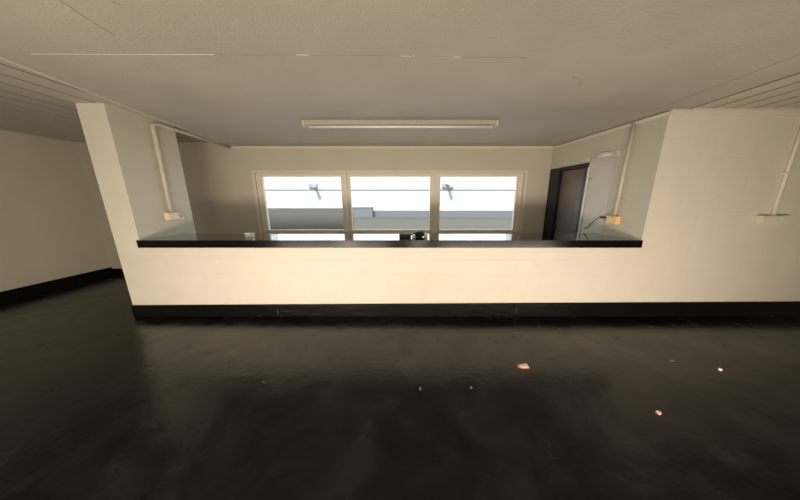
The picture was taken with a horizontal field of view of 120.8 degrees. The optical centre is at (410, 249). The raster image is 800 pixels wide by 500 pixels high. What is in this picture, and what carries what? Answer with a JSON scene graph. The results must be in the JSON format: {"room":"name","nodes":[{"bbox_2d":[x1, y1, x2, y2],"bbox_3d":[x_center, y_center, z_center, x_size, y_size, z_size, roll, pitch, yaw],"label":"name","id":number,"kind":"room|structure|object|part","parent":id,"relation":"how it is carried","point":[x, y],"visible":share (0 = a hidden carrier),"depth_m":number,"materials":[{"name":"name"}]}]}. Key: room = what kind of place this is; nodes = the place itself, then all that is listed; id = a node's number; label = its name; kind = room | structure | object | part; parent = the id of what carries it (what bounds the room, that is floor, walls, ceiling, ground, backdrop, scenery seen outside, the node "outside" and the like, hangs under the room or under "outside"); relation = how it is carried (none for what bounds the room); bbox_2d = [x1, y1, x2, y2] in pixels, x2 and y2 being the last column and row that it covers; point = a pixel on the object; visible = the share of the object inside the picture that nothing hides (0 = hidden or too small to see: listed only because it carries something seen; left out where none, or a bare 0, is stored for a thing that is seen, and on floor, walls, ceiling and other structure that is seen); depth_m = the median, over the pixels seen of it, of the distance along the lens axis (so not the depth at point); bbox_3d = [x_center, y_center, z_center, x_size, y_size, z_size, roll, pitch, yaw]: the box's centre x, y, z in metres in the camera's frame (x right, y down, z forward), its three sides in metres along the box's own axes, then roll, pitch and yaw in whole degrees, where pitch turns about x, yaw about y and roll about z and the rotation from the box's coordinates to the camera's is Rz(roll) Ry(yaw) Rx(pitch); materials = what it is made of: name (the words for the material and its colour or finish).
{"room":"empty reception area","nodes":[
{"label":"empty reception area","id":0,"kind":"room"},
{"bbox_2d":[0,130,110,291],"bbox_3d":[-6.105,0.089,0.626,0.150,2.502,7.584,0,12,0],"label":"wall","id":1,"kind":"structure","parent":0,"point":[50,230],"depth_m":3.71,"materials":[{"name":"beige paint"}]},
{"bbox_2d":[0,267,112,302],"bbox_3d":[-6.024,1.234,0.877,0.012,0.157,7.584,0,12,0],"label":"baseboard","id":2,"kind":"structure","parent":1,"relation":"attached to","point":[16,293],"depth_m":3.80,"materials":[{"name":"black paint"}]},
{"bbox_2d":[74,142,553,267],"bbox_3d":[-1.290,-0.743,4.407,9.780,2.502,0.160,0,12,0],"label":"wall","id":3,"kind":"structure","parent":0,"point":[218,180],"depth_m":4.16,"materials":[{"name":"beige paint"}]},
{"bbox_2d":[112,268,123,274],"bbox_3d":[-1.709,0.435,4.578,8.618,0.127,0.012,0,12,0],"label":"baseboard","id":4,"kind":"structure","parent":3,"relation":"attached to","point":[116,271],"depth_m":4.57,"materials":[{"name":"black paint"}]},
{"bbox_2d":[255,173,346,231],"bbox_3d":[-2.064,-0.887,4.336,1.631,1.100,0.058,0,12,0],"label":"window","id":5,"kind":"structure","parent":3,"relation":"in","point":[259,176],"depth_m":4.29,"materials":[{"name":"white wood"}]},
{"bbox_2d":[343,173,349,231],"bbox_3d":[-1.219,-0.890,4.351,0.060,1.100,0.126,0,12,0],"label":"trim","id":6,"kind":"structure","parent":3,"relation":"attached to","point":[344,174],"depth_m":4.29,"materials":[{"name":"beige paint"}]},
{"bbox_2d":[250,170,527,233],"bbox_3d":[-0.395,-0.893,4.284,5.090,1.175,0.016,0,12,0],"label":"trim","id":7,"kind":"structure","parent":3,"relation":"attached to","point":[252,171],"depth_m":4.16,"materials":[{"name":"beige paint"}]},
{"bbox_2d":[347,173,433,231],"bbox_3d":[-0.383,-0.887,4.336,1.612,1.100,0.058,0,12,0],"label":"window","id":8,"kind":"structure","parent":3,"relation":"in","point":[431,175],"depth_m":4.28,"materials":[{"name":"white wood"}]},
{"bbox_2d":[262,232,518,233],"bbox_3d":[-0.395,-0.328,4.427,4.970,0.030,0.080,0,12,0],"label":"trim","id":9,"kind":"structure","parent":3,"relation":"attached to","point":[263,232],"depth_m":4.41,"materials":[{"name":"beige paint"}]},
{"bbox_2d":[231,146,553,148],"bbox_3d":[-0.340,-1.839,4.069,5.800,0.035,0.030,0,12,0],"label":"trim","id":10,"kind":"structure","parent":3,"relation":"attached to","point":[232,147],"depth_m":4.07,"materials":[{"name":"beige paint"}]},
{"bbox_2d":[433,173,436,231],"bbox_3d":[0.453,-0.890,4.351,0.060,1.100,0.126,0,12,0],"label":"trim","id":11,"kind":"structure","parent":3,"relation":"attached to","point":[435,174],"depth_m":4.28,"materials":[{"name":"beige paint"}]},
{"bbox_2d":[436,173,523,231],"bbox_3d":[1.286,-0.887,4.336,1.608,1.100,0.058,0,12,0],"label":"window","id":12,"kind":"structure","parent":3,"relation":"in","point":[519,176],"depth_m":4.29,"materials":[{"name":"white wood"}]},
{"bbox_2d":[0,275,799,499],"bbox_3d":[0.285,1.361,0.895,13.030,0.100,7.964,0,12,0],"label":"floor","id":13,"kind":"structure","parent":0,"point":[99,400],"depth_m":1.64,"materials":[{"name":"black paint"}]},
{"bbox_2d":[75,103,195,304],"bbox_3d":[-3.428,-0.437,3.042,0.305,2.492,0.730,0,12,0],"label":"wall pier","id":14,"kind":"object","parent":13,"relation":"on","point":[120,144],"visible":0.64,"depth_m":2.74,"materials":[{"name":"beige paint"}]},
{"bbox_2d":[164,212,179,219],"bbox_3d":[-3.241,-0.461,3.086,0.067,0.105,0.155,0,12,0],"label":"wall socket","id":15,"kind":"object","parent":14,"relation":"attached to","point":[168,215],"visible":1,"depth_m":3.05,"materials":[{"name":"beige plastic"}]},
{"bbox_2d":[150,122,230,211],"bbox_3d":[-3.245,-1.191,3.550,0.050,1.143,1.263,0,12,1],"label":"conduit","id":16,"kind":"object","parent":14,"relation":"attached to","point":[153,125],"visible":0.97,"depth_m":2.99,"materials":[{"name":"beige plastic"}]},
{"bbox_2d":[517,363,529,368],"bbox_3d":[1.010,1.048,2.055,0.106,0.013,0.063,0,12,0],"label":"chip","id":17,"kind":"object","parent":13,"relation":"on","point":[522,366],"visible":1,"depth_m":2.04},
{"bbox_2d":[0,0,799,145],"bbox_3d":[-0.182,-1.113,0.413,6.224,0.123,7.684,0,12,0],"label":"ceiling","id":18,"kind":"structure","parent":0,"point":[227,72],"depth_m":1.56,"materials":[{"name":"paint"}]},
{"bbox_2d":[0,59,206,141],"bbox_3d":[-4.244,-1.173,0.399,4.088,0.100,7.684,0,12,0],"label":"boards","id":19,"kind":"object","parent":18,"relation":"attached to","point":[31,103],"visible":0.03,"depth_m":2.48,"materials":[{"name":"white wood"}]},
{"bbox_2d":[302,120,497,127],"bbox_3d":[-0.130,-1.529,2.766,2.360,0.081,0.090,0,12,0],"label":"batten","id":20,"kind":"object","parent":18,"relation":"attached to","point":[310,123],"visible":1,"depth_m":2.72,"materials":[{"name":"beige metal"}]},
{"bbox_2d":[690,72,799,108],"bbox_3d":[4.867,-0.924,-0.408,3.873,0.100,6.000,0,12,0],"label":"boards","id":21,"kind":"object","parent":18,"relation":"attached to","point":[784,92],"depth_m":2.13,"materials":[{"name":"white wood"}]},
{"bbox_2d":[142,116,799,304],"bbox_3d":[1.663,-0.346,2.791,9.875,2.422,0.200,0,12,0],"label":"wall","id":22,"kind":"structure","parent":0,"point":[702,241],"depth_m":2.80,"materials":[{"name":"beige paint"}]},
{"bbox_2d":[0,57,218,142],"bbox_3d":[-2.551,-1.077,0.369,0.022,0.074,7.723,-2,13,-11],"label":"trim","id":23,"kind":"structure","parent":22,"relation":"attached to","point":[0,57],"depth_m":2.00,"materials":[{"name":"beige paint"}]},
{"bbox_2d":[136,233,642,247],"bbox_3d":[-0.256,-0.142,3.048,6.064,0.092,0.664,0,12,0],"label":"countertop","id":24,"kind":"structure","parent":22,"relation":"on","point":[186,240],"depth_m":2.73,"materials":[{"name":"black"}]},
{"bbox_2d":[244,232,254,237],"bbox_3d":[-2.075,-0.191,2.922,0.090,0.058,0.080,0,12,0],"label":"box","id":25,"kind":"object","parent":24,"relation":"on","point":[249,234],"visible":1,"depth_m":2.89,"materials":[{"name":"white plastic"}]},
{"bbox_2d":[399,233,411,237],"bbox_3d":[-0.066,-0.188,2.923,0.169,0.050,0.080,0,12,0],"label":"power adapter","id":26,"kind":"object","parent":24,"relation":"on","point":[400,234],"visible":0.98,"depth_m":2.89,"materials":[{"name":"black plastic"}]},
{"bbox_2d":[413,231,423,236],"bbox_3d":[0.102,-0.205,2.952,0.169,0.077,0.094,0,12,0],"label":"cable bundle","id":27,"kind":"object","parent":24,"relation":"on","point":[417,234],"visible":0.82,"depth_m":2.93,"materials":[{"name":"black plastic"}]},
{"bbox_2d":[131,301,799,315],"bbox_3d":[1.504,0.676,3.276,10.192,0.217,0.750,0,12,0],"label":"baseboard","id":28,"kind":"structure","parent":22,"relation":"attached to","point":[742,308],"depth_m":2.92,"materials":[{"name":"black"}]},
{"bbox_2d":[668,109,799,115],"bbox_3d":[4.685,-1.470,2.423,3.830,0.050,0.035,0,12,0],"label":"trim","id":29,"kind":"structure","parent":22,"relation":"attached to","point":[674,112],"depth_m":2.42,"materials":[{"name":"beige paint"}]},
{"bbox_2d":[690,108,799,109],"bbox_3d":[4.775,-1.482,2.390,3.650,0.012,0.024,0,12,0],"label":"trim","id":30,"kind":"structure","parent":22,"relation":"attached to","point":[692,108],"depth_m":2.38,"materials":[{"name":"beige paint"}]},
{"bbox_2d":[754,215,790,222],"bbox_3d":[4.232,-0.359,2.656,0.335,0.090,0.058,0,12,0],"label":"junction box","id":31,"kind":"object","parent":22,"relation":"attached to","point":[759,218],"visible":1,"depth_m":2.63,"materials":[{"name":"beige paint"}]},
{"bbox_3d":[4.178,-0.353,2.631,0.185,0.070,0.008,0,12,0],"label":"lid","id":32,"kind":"part","parent":31,"relation":"part of","materials":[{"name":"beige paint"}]},
{"bbox_2d":[770,127,799,214],"bbox_3d":[4.235,-0.933,2.542,0.060,1.090,0.037,0,12,0],"label":"conduit","id":33,"kind":"object","parent":22,"relation":"attached to","point":[786,172],"visible":0.97,"depth_m":2.55,"materials":[{"name":"beige paint"}]},
{"bbox_2d":[551,115,668,239],"bbox_3d":[2.740,-0.506,3.518,0.140,2.422,1.686,-2,13,-7],"label":"wall","id":34,"kind":"structure","parent":0,"point":[648,138],"depth_m":2.86,"materials":[{"name":"beige paint"}]},
{"bbox_2d":[543,162,589,233],"bbox_3d":[2.662,-0.405,3.991,0.122,2.022,0.794,-2,13,-7],"label":"door","id":35,"kind":"structure","parent":34,"relation":"in","point":[566,187],"depth_m":3.91,"materials":[{"name":"black paint"}]},
{"bbox_3d":[2.675,-0.353,3.924,0.009,1.705,0.399,-2,13,-7],"label":"moulding","id":36,"kind":"part","parent":35,"relation":"part of","materials":[{"name":"brown wood"}]},
{"bbox_2d":[578,158,615,233],"bbox_3d":[2.679,-0.408,3.381,0.022,1.745,0.383,-2,13,-7],"label":"wall panel","id":37,"kind":"object","parent":34,"relation":"attached to","point":[599,173],"visible":0.58,"depth_m":3.29,"materials":[{"name":"beige paint"}]},
{"bbox_2d":[587,150,620,161],"bbox_3d":[2.664,-1.321,3.168,0.054,0.090,0.474,-2,13,-7],"label":"wall lamp","id":38,"kind":"object","parent":34,"relation":"attached to","point":[607,153],"visible":1,"depth_m":3.11,"materials":[{"name":"white plastic"}]},
{"bbox_2d":[552,111,668,148],"bbox_3d":[2.655,-1.652,3.260,0.030,0.030,1.696,-2,13,-7],"label":"trim","id":39,"kind":"structure","parent":34,"relation":"attached to","point":[667,112],"depth_m":2.98,"materials":[{"name":"beige paint"}]},
{"bbox_2d":[606,216,620,224],"bbox_3d":[2.699,-0.402,3.037,0.069,0.110,0.150,-2,13,-7],"label":"wall socket","id":40,"kind":"object","parent":34,"relation":"attached to","point":[615,220],"visible":1,"depth_m":3.00,"materials":[{"name":"plastic"}]},
{"bbox_2d":[613,122,635,215],"bbox_3d":[2.715,-0.995,2.896,0.042,1.141,0.067,-2,13,-7],"label":"conduit","id":41,"kind":"object","parent":34,"relation":"attached to","point":[633,126],"visible":0.97,"depth_m":2.88,"materials":[{"name":"beige plastic"}]},
{"label":"outside","id":42,"kind":"structure","parent":0,"visible":0},
{"bbox_3d":[0.000,-0.489,10.420,32.000,0.280,11.436,0,12,0],"label":"ground","id":43,"kind":"structure","parent":42,"visible":0},
{"bbox_2d":[268,208,353,228],"bbox_3d":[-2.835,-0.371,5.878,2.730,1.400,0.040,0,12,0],"label":"building","id":44,"kind":"structure","parent":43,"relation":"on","point":[279,218],"depth_m":5.76,"materials":[{"name":"grey concrete"}]},
{"bbox_2d":[352,207,373,216],"bbox_3d":[-1.875,-0.906,8.442,0.970,1.345,0.300,0,12,0],"label":"storage cabinet","id":45,"kind":"object","parent":43,"relation":"on","point":[357,211],"visible":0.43,"depth_m":8.20,"materials":[{"name":"white metal"}]},
{"bbox_2d":[264,177,515,210],"bbox_3d":[0.000,-3.086,8.682,28.000,5.500,0.315,0,12,0],"label":"sky","id":46,"kind":"structure","parent":43,"relation":"on","point":[380,193],"depth_m":8.74,"materials":[{"name":"white"}]},
{"bbox_2d":[308,183,317,189],"bbox_3d":[-3.646,-2.385,8.558,0.283,0.256,0.514,-11,16,-41],"label":"lamp","id":47,"kind":"object","parent":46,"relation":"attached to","point":[314,186],"visible":1,"depth_m":8.58,"materials":[{"name":"grey paint"}]},
{"bbox_2d":[442,183,453,189],"bbox_3d":[1.434,-2.385,8.558,0.283,0.256,0.514,-11,16,-41],"label":"lamp","id":48,"kind":"object","parent":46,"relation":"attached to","point":[444,185],"visible":1,"depth_m":8.57,"materials":[{"name":"grey paint"}]},
{"bbox_2d":[353,217,511,228],"bbox_3d":[5.850,-0.689,8.255,16.300,1.001,0.040,0,12,0],"label":"wall","id":49,"kind":"structure","parent":43,"relation":"on","point":[359,222],"depth_m":8.18,"materials":[{"name":"grey concrete"}]},
{"bbox_2d":[373,211,512,216],"bbox_3d":[0.000,-0.905,8.760,28.000,1.205,0.300,0,12,0],"label":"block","id":50,"kind":"object","parent":43,"relation":"on","point":[376,213],"visible":0.07,"depth_m":8.51,"materials":[{"name":"grey concrete"}]}
]}

